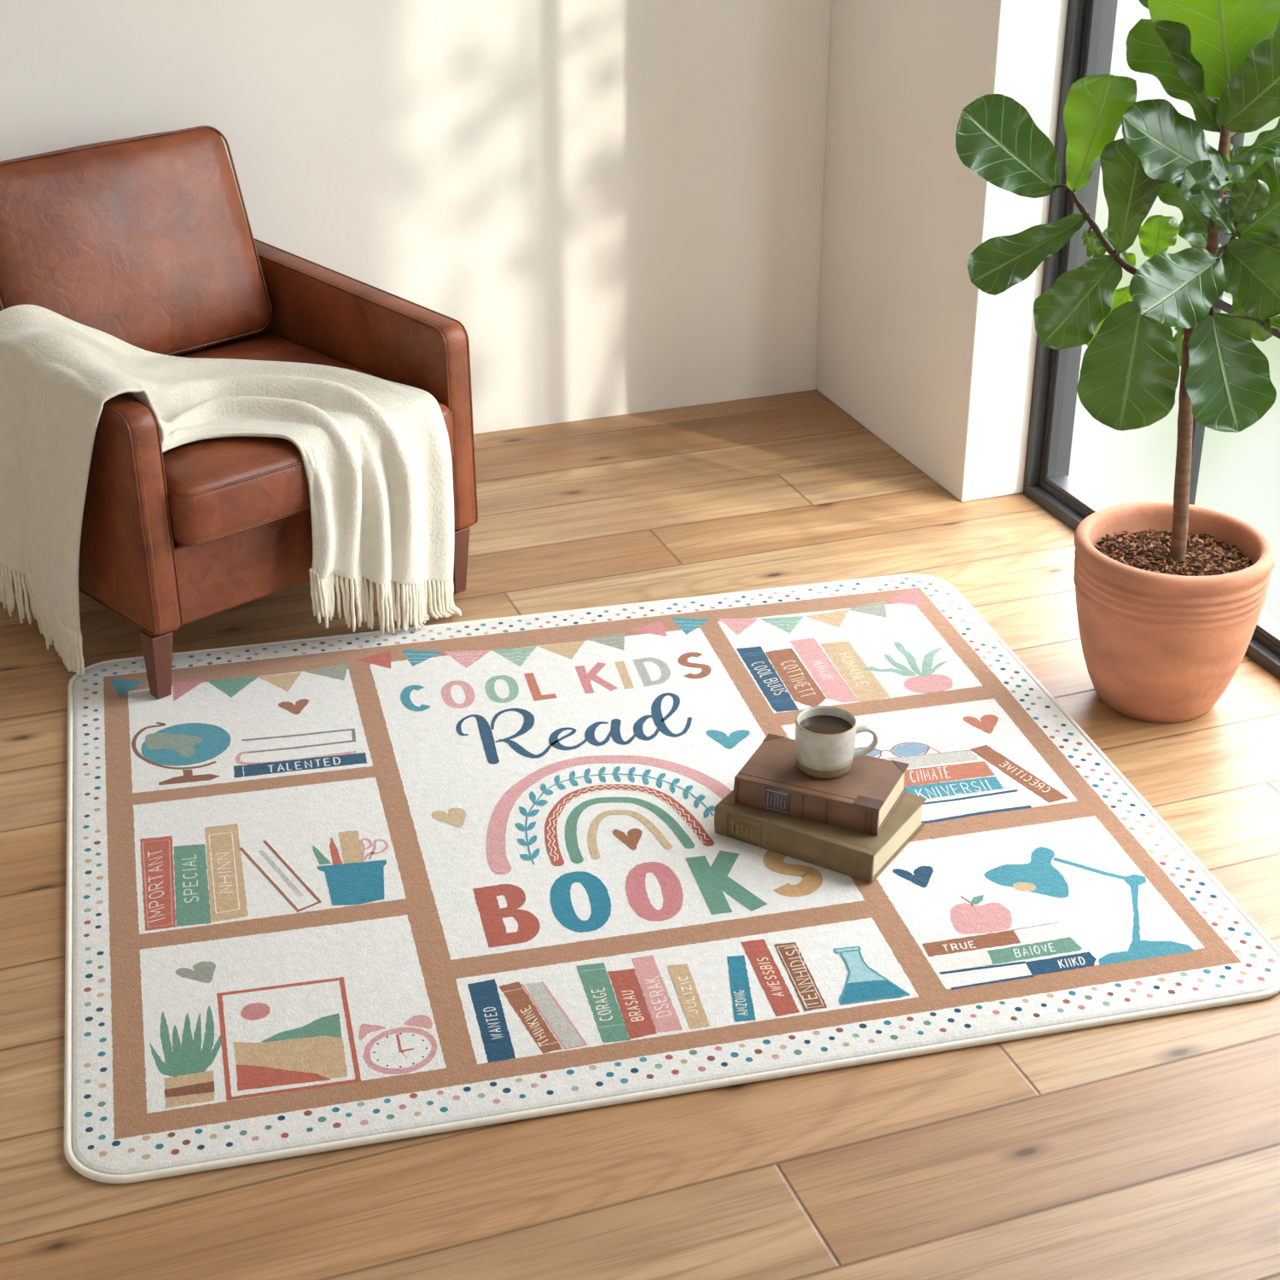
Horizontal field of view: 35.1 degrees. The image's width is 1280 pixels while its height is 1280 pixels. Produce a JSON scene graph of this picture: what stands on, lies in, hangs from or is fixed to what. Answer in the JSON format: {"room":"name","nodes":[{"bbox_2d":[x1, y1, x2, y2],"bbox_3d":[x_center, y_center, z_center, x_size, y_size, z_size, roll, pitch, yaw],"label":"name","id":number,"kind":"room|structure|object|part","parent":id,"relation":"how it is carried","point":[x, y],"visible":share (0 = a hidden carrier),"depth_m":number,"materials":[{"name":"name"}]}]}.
{"room":"living room","nodes":[
{"label":"living room","id":0,"kind":"room"},
{"bbox_2d":[0,0,831,434],"bbox_3d":[-1.325,-1.592,3.840,4.175,2.750,0.200,-9,28,-18],"label":"wall","id":1,"kind":"structure","parent":0,"point":[618,205],"depth_m":4.45,"materials":[{"name":"paint"}]},
{"bbox_2d":[0,389,1279,1279],"bbox_3d":[-0.264,0.996,1.922,4.175,0.120,6.347,-9,28,-18],"label":"floor","id":2,"kind":"structure","parent":0,"point":[1148,1149],"depth_m":2.60,"materials":[{"name":"brown wood"}]},
{"bbox_2d":[0,125,477,698],"bbox_3d":[-0.825,-0.476,3.791,0.713,0.807,0.822,-23,35,-37],"label":"armchair","id":3,"kind":"object","parent":2,"relation":"on","point":[146,242],"visible":0.7,"depth_m":3.74,"materials":[{"name":"brown leather"}]},
{"bbox_3d":[-1.056,-0.317,3.622,0.056,0.419,0.738,-23,35,-37],"label":"armrest","id":4,"kind":"part","parent":3,"relation":"part of","materials":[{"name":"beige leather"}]},
{"bbox_2d":[0,128,270,355],"bbox_3d":[-1.002,-0.733,3.868,0.553,0.420,0.178,-23,16,-37],"label":"cushion","id":5,"kind":"object","parent":3,"relation":"on","point":[146,242],"depth_m":3.81,"materials":[{"name":"brown leather"}]},
{"bbox_3d":[-0.831,0.039,3.509,0.042,0.120,0.042,-23,35,-37],"label":"leg","id":6,"kind":"part","parent":3,"relation":"part of","materials":[{"name":"brown wood"}]},
{"bbox_2d":[0,304,461,674],"bbox_3d":[-0.759,-0.303,3.665,0.777,0.583,0.489,-14,30,-25],"label":"throw blanket","id":7,"kind":"object","parent":3,"relation":"on","point":[375,452],"visible":0.98,"depth_m":3.58,"materials":[{"name":"beige fabric"}]},
{"bbox_3d":[-0.809,-0.293,3.871,0.602,0.148,0.686,-23,35,-37],"label":"frame","id":8,"kind":"part","parent":3,"relation":"part of","materials":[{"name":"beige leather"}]},
{"bbox_2d":[162,333,453,545],"bbox_3d":[-0.753,-0.387,3.756,0.596,0.147,0.620,-23,35,-37],"label":"seat cushion","id":9,"kind":"object","parent":3,"relation":"on","point":[235,490],"depth_m":3.50,"materials":[{"name":"brown leather"}]},
{"bbox_3d":[-0.581,-0.518,4.016,0.056,0.419,0.738,-23,35,-37],"label":"armrest","id":10,"kind":"part","parent":3,"relation":"part of","materials":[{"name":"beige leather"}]},
{"bbox_3d":[-0.355,-0.157,3.908,0.042,0.132,0.042,-23,35,-37],"label":"leg","id":11,"kind":"part","parent":3,"relation":"part of","materials":[{"name":"brown wood"}]},
{"bbox_2d":[64,573,1279,1183],"bbox_3d":[-0.050,0.263,3.215,1.668,0.012,1.399,-6,28,-12],"label":"rug","id":12,"kind":"object","parent":2,"relation":"on","point":[337,892],"visible":0.98,"depth_m":3.01,"materials":[{"name":"fabric"}]},
{"bbox_2d":[714,789,926,883],"bbox_3d":[0.278,0.272,3.128,0.268,0.049,0.196,15,31,28],"label":"book","id":13,"kind":"object","parent":12,"relation":"on","point":[857,854],"visible":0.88,"depth_m":3.06,"materials":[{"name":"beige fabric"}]},
{"bbox_3d":[0.158,0.290,3.094,0.060,0.042,0.003,16,31,28],"label":"spine title panel","id":14,"kind":"part","parent":13,"relation":"part of","materials":[{"name":"green fabric"}]},
{"bbox_2d":[733,733,908,835],"bbox_3d":[0.279,0.222,3.120,0.232,0.047,0.152,12,29,21],"label":"book","id":15,"kind":"object","parent":13,"relation":"on","point":[863,799],"visible":0.98,"depth_m":3.08,"materials":[{"name":"brown leather"}]},
{"bbox_2d":[795,705,878,778],"bbox_3d":[0.293,0.155,3.109,0.117,0.082,0.094,-16,31,-28],"label":"coffee mug","id":16,"kind":"object","parent":15,"relation":"on","point":[825,736],"visible":1,"depth_m":3.08,"materials":[{"name":"ceramic"}]},
{"bbox_3d":[0.345,0.156,3.103,0.040,0.055,0.017,0,27,0],"label":"handle","id":17,"kind":"part","parent":16,"relation":"part of","materials":[{"name":"ceramic"}]},
{"bbox_2d":[955,0,1279,722],"bbox_3d":[0.839,-0.495,3.264,0.583,1.318,0.415,-9,28,-18],"label":"fiddle leaf fig","id":18,"kind":"object","parent":2,"relation":"on","point":[1171,597],"visible":1,"depth_m":3.22,"materials":[{"name":"plant"}]},
{"bbox_2d":[1073,501,1275,722],"bbox_3d":[0.901,-0.036,3.481,0.332,0.304,0.332,-9,28,-18],"label":"terracotta pot","id":19,"kind":"object","parent":2,"relation":"on","point":[1167,618],"depth_m":3.39,"materials":[{"name":"orange ceramic"}]},
{"bbox_2d":[815,0,1068,501],"bbox_3d":[1.575,-0.589,1.873,0.257,2.750,5.947,-9,28,-18],"label":"wall","id":20,"kind":"structure","parent":0,"point":[939,368],"depth_m":4.29,"materials":[{"name":"paint"}]},
{"bbox_2d":[1022,0,1279,680],"bbox_3d":[1.170,-1.042,3.091,0.095,2.450,1.750,-9,28,-18],"label":"window","id":21,"kind":"structure","parent":20,"relation":"in","point":[1090,24],"depth_m":4.09,"materials":[{"name":"black metal"}]}
]}

